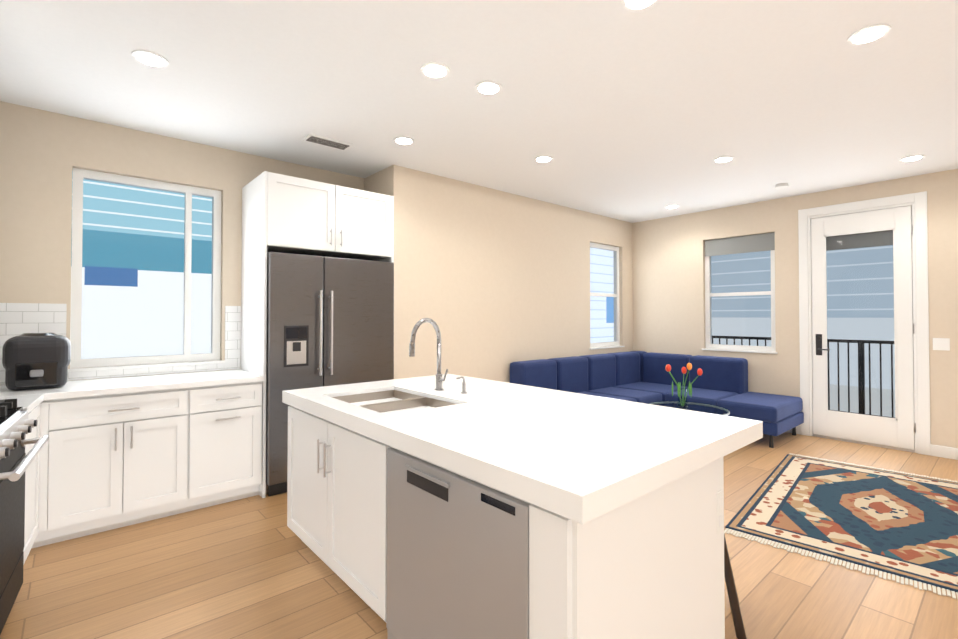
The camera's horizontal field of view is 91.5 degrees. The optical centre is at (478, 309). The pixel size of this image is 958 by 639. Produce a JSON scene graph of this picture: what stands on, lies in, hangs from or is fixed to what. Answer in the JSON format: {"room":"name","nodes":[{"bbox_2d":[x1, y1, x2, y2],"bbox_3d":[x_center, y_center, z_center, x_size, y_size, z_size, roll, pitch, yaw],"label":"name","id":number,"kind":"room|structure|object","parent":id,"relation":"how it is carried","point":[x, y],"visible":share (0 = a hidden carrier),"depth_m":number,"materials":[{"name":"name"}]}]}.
{"room":"kitchen","nodes":[
{"label":"kitchen","id":0,"kind":"room"},
{"bbox_2d":[0,101,363,380],"bbox_3d":[-2.511,0.030,3.716,3.405,2.790,0.150,1,-1,-41],"label":"wall","id":1,"kind":"structure","parent":0,"point":[43,153],"depth_m":3.29,"materials":[{"name":"paint"}]},
{"bbox_2d":[0,303,240,384],"bbox_3d":[-2.894,0.228,3.272,2.246,0.539,0.008,1,-1,-41],"label":"backsplash","id":2,"kind":"structure","parent":1,"relation":"attached to","point":[17,319],"depth_m":3.27,"materials":[{"name":"tile"}]},
{"bbox_2d":[68,168,224,371],"bbox_3d":[-2.550,-0.285,3.647,1.000,1.458,0.130,1,-1,-41],"label":"kitchen window","id":3,"kind":"structure","parent":1,"relation":"in","point":[78,363],"depth_m":3.67,"materials":[{"name":"white plastic"}]},
{"bbox_2d":[242,171,393,260],"bbox_3d":[-1.415,-0.766,4.160,1.085,0.565,0.632,1,-1,-41],"label":"upper cabinet","id":4,"kind":"object","parent":1,"relation":"attached to","point":[283,213],"depth_m":3.86,"materials":[{"name":"white wood"}]},
{"bbox_2d":[364,168,385,193],"bbox_3d":[-1.030,0.044,4.722,0.150,2.790,0.580,1,-1,-41],"label":"wall","id":5,"kind":"structure","parent":0,"point":[375,182],"depth_m":4.60,"materials":[{"name":"paint"}]},
{"bbox_2d":[0,432,957,638],"bbox_3d":[1.551,1.453,2.195,8.155,0.100,8.050,1,-1,-41],"label":"floor","id":6,"kind":"structure","parent":0,"point":[255,567],"depth_m":2.38,"materials":[{"name":"brown wood"}]},
{"bbox_2d":[0,399,48,634],"bbox_3d":[-2.240,0.911,1.829,0.736,0.972,0.780,1,-1,-36],"label":"range","id":7,"kind":"object","parent":6,"relation":"on","point":[16,424],"visible":1,"depth_m":2.05,"materials":[{"name":"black metal"}]},
{"bbox_2d":[23,402,40,564],"bbox_3d":[-2.676,0.964,2.326,0.652,0.880,0.531,1,-1,-36],"label":"base cabinet","id":8,"kind":"object","parent":6,"relation":"on","point":[32,473],"depth_m":2.57,"materials":[{"name":"white wood"}]},
{"bbox_2d":[0,394,43,413],"bbox_3d":[-2.665,0.505,2.338,0.657,0.039,0.527,1,-1,-36],"label":"countertop","id":9,"kind":"structure","parent":8,"relation":"on","point":[28,402],"depth_m":2.54,"materials":[{"name":"white stone"}]},
{"bbox_2d":[31,399,67,548],"bbox_3d":[-2.992,0.971,2.759,0.794,0.880,0.632,1,-1,-41],"label":"base cabinet","id":10,"kind":"object","parent":6,"relation":"on","point":[53,412],"depth_m":2.76,"materials":[{"name":"white wood"}]},
{"bbox_2d":[64,387,203,540],"bbox_3d":[-2.446,0.978,3.235,0.775,0.880,0.632,1,-1,-41],"label":"base cabinet","id":11,"kind":"object","parent":6,"relation":"on","point":[118,452],"depth_m":3.01,"materials":[{"name":"white wood"}]},
{"bbox_2d":[0,367,263,402],"bbox_3d":[-2.558,0.516,3.128,1.925,0.040,0.637,1,-1,-41],"label":"countertop","id":12,"kind":"structure","parent":11,"relation":"on","point":[75,389],"depth_m":3.16,"materials":[{"name":"white stone"}]},
{"bbox_2d":[2,333,70,390],"bbox_3d":[-2.783,0.320,2.946,0.310,0.345,0.365,1,-1,-41],"label":"air fryer","id":13,"kind":"object","parent":12,"relation":"on","point":[36,361],"visible":1,"depth_m":2.85,"materials":[{"name":"grey plastic"}]},
{"bbox_2d":[204,383,263,507],"bbox_3d":[-2.048,0.983,3.582,0.551,0.880,0.632,1,-1,-41],"label":"base cabinet","id":14,"kind":"object","parent":6,"relation":"on","point":[234,413],"depth_m":3.41,"materials":[{"name":"white wood"}]},
{"bbox_2d":[265,252,393,496],"bbox_3d":[-1.372,0.498,4.091,1.073,1.865,0.731,1,-1,-41],"label":"fridge","id":15,"kind":"object","parent":6,"relation":"on","point":[330,321],"visible":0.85,"depth_m":3.75,"materials":[{"name":"silver metal"}]},
{"bbox_2d":[283,402,727,638],"bbox_3d":[-0.095,0.979,2.322,1.038,0.850,2.126,1,-1,-41],"label":"kitchen island","id":16,"kind":"object","parent":6,"relation":"on","point":[419,508],"depth_m":1.60,"materials":[{"name":"white wood"}]},
{"bbox_2d":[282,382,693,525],"bbox_3d":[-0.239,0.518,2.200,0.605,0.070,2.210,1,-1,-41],"label":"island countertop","id":17,"kind":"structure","parent":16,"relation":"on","point":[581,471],"depth_m":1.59,"materials":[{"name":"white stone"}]},
{"bbox_2d":[334,390,453,413],"bbox_3d":[-0.482,0.611,2.571,0.480,0.202,0.746,1,-1,-41],"label":"sink","id":18,"kind":"object","parent":17,"relation":"in","point":[388,401],"depth_m":2.73,"materials":[{"name":"silver metal"}]},
{"bbox_2d":[382,374,761,469],"bbox_3d":[0.241,0.524,2.619,0.670,0.070,2.210,1,-1,-41],"label":"island countertop","id":19,"kind":"structure","parent":16,"relation":"on","point":[711,437],"depth_m":2.15,"materials":[{"name":"white stone"}]},
{"bbox_2d":[409,318,447,389],"bbox_3d":[-0.303,0.269,2.793,0.241,0.442,0.094,1,-1,-41],"label":"faucet","id":20,"kind":"object","parent":19,"relation":"on","point":[439,379],"visible":1,"depth_m":2.84,"materials":[{"name":"silver metal"}]},
{"bbox_2d":[456,376,466,393],"bbox_3d":[-0.101,0.439,2.726,0.076,0.101,0.040,1,-1,-41],"label":"soap dispenser","id":21,"kind":"object","parent":19,"relation":"on","point":[463,391],"visible":1,"depth_m":2.73,"materials":[{"name":"silver metal"}]},
{"bbox_2d":[510,351,803,447],"bbox_3d":[2.036,1.018,5.323,2.680,0.860,2.155,1,-1,-41],"label":"sofa","id":22,"kind":"object","parent":6,"relation":"on","point":[640,377],"visible":0.6,"depth_m":5.72,"materials":[{"name":"blue fabric"}]},
{"bbox_2d":[648,401,729,415],"bbox_3d":[2.192,1.239,4.928,0.812,0.413,0.812,1,-1,-41],"label":"coffee table","id":23,"kind":"object","parent":6,"relation":"on","point":[706,408],"visible":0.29,"depth_m":4.98,"materials":[{"name":"clear glass"}]},
{"bbox_2d":[665,363,702,408],"bbox_3d":[2.116,0.788,4.906,0.351,0.486,0.351,1,-1,-41],"label":"vase","id":24,"kind":"object","parent":23,"relation":"on","point":[684,370],"visible":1,"depth_m":4.89,"materials":[{"name":"clear glass"}]},
{"bbox_2d":[724,535,746,638],"bbox_3d":[1.010,1.074,2.183,0.388,0.664,0.304,0,-1,23],"label":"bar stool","id":25,"kind":"object","parent":6,"relation":"on","point":[734,605],"visible":0.12,"depth_m":2.00,"materials":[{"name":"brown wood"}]},
{"bbox_2d":[724,453,957,598],"bbox_3d":[2.859,1.412,3.324,1.460,0.010,2.330,-1,-1,42],"label":"rug","id":26,"kind":"object","parent":6,"relation":"on","point":[898,524],"visible":0.94,"depth_m":3.12,"materials":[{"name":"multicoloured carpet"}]},
{"bbox_2d":[0,0,957,222],"bbox_3d":[1.551,-1.437,2.237,8.155,0.100,8.050,1,-1,-41],"label":"ceiling","id":27,"kind":"structure","parent":0,"point":[614,109],"depth_m":2.89,"materials":[{"name":"paint"}]},
{"bbox_2d":[131,49,168,67],"bbox_3d":[-1.806,-1.377,2.566,0.170,0.012,0.170,1,-1,-41],"label":"recessed light","id":28,"kind":"object","parent":27,"relation":"in","point":[150,58],"visible":1,"depth_m":2.55,"materials":[{"name":"white plastic"}]},
{"bbox_2d":[302,133,352,150],"bbox_3d":[-1.226,-1.356,3.788,0.360,0.015,0.160,1,-1,-41],"label":"ceiling vent","id":29,"kind":"object","parent":27,"relation":"in","point":[325,141],"visible":0.98,"depth_m":3.77,"materials":[{"name":"white metal"}]},
{"bbox_2d":[393,136,414,144],"bbox_3d":[-0.605,-1.359,3.760,0.170,0.012,0.170,1,-1,-41],"label":"recessed light","id":30,"kind":"object","parent":27,"relation":"in","point":[402,140],"visible":0.96,"depth_m":3.73,"materials":[{"name":"white"}]},
{"bbox_2d":[420,62,449,78],"bbox_3d":[-0.252,-1.375,2.687,0.170,0.012,0.170,1,-1,-41],"label":"recessed light","id":31,"kind":"object","parent":27,"relation":"in","point":[435,70],"visible":1,"depth_m":2.67,"materials":[{"name":"white plastic"}]},
{"bbox_2d":[475,81,501,94],"bbox_3d":[0.059,-1.372,2.893,0.170,0.012,0.170,1,-1,-41],"label":"recessed light","id":32,"kind":"object","parent":27,"relation":"in","point":[488,87],"visible":1,"depth_m":2.88,"materials":[{"name":"white plastic"}]},
{"bbox_2d":[534,155,552,162],"bbox_3d":[0.581,-1.353,4.197,0.170,0.012,0.170,1,-1,-41],"label":"recessed light","id":33,"kind":"object","parent":27,"relation":"in","point":[543,158],"visible":1,"depth_m":4.17,"materials":[{"name":"white plastic"}]},
{"bbox_2d":[621,0,658,10],"bbox_3d":[0.719,-1.384,2.075,0.170,0.012,0.170,1,-1,-41],"label":"recessed light","id":34,"kind":"object","parent":27,"relation":"in","point":[634,5],"visible":1,"depth_m":2.11,"materials":[{"name":"white plastic"}]},
{"bbox_2d":[665,205,678,208],"bbox_3d":[2.491,-1.326,6.022,0.170,0.012,0.170,1,-1,-41],"label":"recessed light","id":35,"kind":"object","parent":27,"relation":"in","point":[672,206],"visible":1,"depth_m":5.99,"materials":[{"name":"white"}]},
{"bbox_2d":[713,156,733,162],"bbox_3d":[2.204,-1.353,4.207,0.170,0.012,0.170,1,-1,-41],"label":"recessed light","id":36,"kind":"object","parent":27,"relation":"in","point":[722,159],"visible":1,"depth_m":4.19,"materials":[{"name":"white plastic"}]},
{"bbox_2d":[775,183,788,188],"bbox_3d":[3.251,-1.329,5.014,0.130,0.034,0.130,1,-1,-41],"label":"smoke detector","id":37,"kind":"object","parent":27,"relation":"attached to","point":[782,186],"visible":1,"depth_m":4.98,"materials":[{"name":"white plastic"}]},
{"bbox_2d":[847,23,890,44],"bbox_3d":[1.957,-1.380,2.345,0.170,0.012,0.170,1,-1,-41],"label":"recessed light","id":38,"kind":"object","parent":27,"relation":"in","point":[868,34],"visible":1,"depth_m":2.33,"materials":[{"name":"white plastic"}]},
{"bbox_2d":[899,155,924,161],"bbox_3d":[3.875,-1.353,4.178,0.170,0.012,0.170,1,-1,-41],"label":"recessed light","id":39,"kind":"object","parent":27,"relation":"in","point":[911,158],"visible":0.92,"depth_m":4.16,"materials":[{"name":"white plastic"}]},
{"bbox_2d":[385,165,632,382],"bbox_3d":[0.773,0.060,5.811,4.300,2.790,0.150,1,-1,-41],"label":"wall","id":40,"kind":"structure","parent":0,"point":[493,284],"depth_m":5.15,"materials":[{"name":"paint"}]},
{"bbox_2d":[589,242,624,349],"bbox_3d":[1.788,-0.191,6.660,0.840,1.478,0.130,1,-1,-41],"label":"window","id":41,"kind":"structure","parent":40,"relation":"in","point":[616,338],"depth_m":6.87,"materials":[{"name":"white plastic"}]},
{"bbox_2d":[632,169,957,447],"bbox_3d":[4.694,0.041,4.474,0.150,2.790,7.020,1,-1,-41],"label":"wall","id":42,"kind":"structure","parent":0,"point":[669,285],"depth_m":5.61,"materials":[{"name":"paint"}]},
{"bbox_2d":[702,232,777,353],"bbox_3d":[3.333,-0.201,5.991,0.130,1.478,0.890,1,-1,-41],"label":"window","id":43,"kind":"structure","parent":42,"relation":"in","point":[745,244],"depth_m":5.99,"materials":[{"name":"white plastic"}]},
{"bbox_2d":[786,425,799,433],"bbox_3d":[3.043,1.406,6.219,0.014,0.110,2.130,1,-1,-41],"label":"baseboard","id":44,"kind":"structure","parent":42,"relation":"attached to","point":[797,427],"depth_m":5.44,"materials":[{"name":"white wood"}]},
{"bbox_2d":[811,206,915,449],"bbox_3d":[4.104,0.184,5.030,0.103,2.472,0.864,1,-1,-41],"label":"door","id":45,"kind":"structure","parent":42,"relation":"in","point":[886,227],"depth_m":4.97,"materials":[{"name":"white wood"}]},
{"bbox_2d":[798,191,930,454],"bbox_3d":[4.151,0.137,5.080,0.168,2.615,1.090,1,-1,-41],"label":"door frame","id":46,"kind":"structure","parent":42,"relation":"attached to","point":[917,202],"depth_m":4.74,"materials":[{"name":"white wood"}]},
{"bbox_2d":[933,338,949,350],"bbox_3d":[4.511,0.337,4.556,0.010,0.120,0.120,1,-1,-41],"label":"light switch","id":47,"kind":"object","parent":42,"relation":"attached to","point":[941,343],"visible":1,"depth_m":4.55,"materials":[{"name":"white plastic"}]},
{"bbox_2d":[930,444,957,459],"bbox_3d":[5.633,1.363,3.249,0.018,0.110,3.610,1,-1,-41],"label":"baseboard","id":48,"kind":"structure","parent":42,"relation":"attached to","point":[944,452],"depth_m":4.52,"materials":[{"name":"white wood"}]},
{"label":"outside","id":49,"kind":"structure","parent":0,"visible":0},
{"bbox_3d":[4.595,1.520,5.746,1.398,0.110,4.000,1,-1,-41],"label":"floor","id":50,"kind":"structure","parent":49,"visible":0},
{"bbox_2d":[712,336,893,417],"bbox_3d":[5.046,0.935,6.148,0.050,1.070,4.010,1,-1,-41],"label":"rail","id":51,"kind":"object","parent":50,"relation":"on","point":[861,373],"depth_m":6.14,"materials":[{"name":"black metal"}]},
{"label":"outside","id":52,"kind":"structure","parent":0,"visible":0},
{"bbox_2d":[70,171,211,358],"bbox_3d":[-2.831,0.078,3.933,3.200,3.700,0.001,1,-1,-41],"label":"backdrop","id":53,"kind":"structure","parent":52,"point":[101,192],"depth_m":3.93,"materials":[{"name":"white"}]},
{"bbox_2d":[590,248,613,342],"bbox_3d":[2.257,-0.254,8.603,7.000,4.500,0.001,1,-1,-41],"label":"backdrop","id":54,"kind":"structure","parent":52,"point":[602,285],"depth_m":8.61,"materials":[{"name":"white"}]},
{"bbox_2d":[711,245,894,417],"bbox_3d":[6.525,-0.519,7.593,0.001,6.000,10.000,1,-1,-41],"label":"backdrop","id":55,"kind":"structure","parent":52,"point":[731,265],"depth_m":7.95,"materials":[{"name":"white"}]}
]}

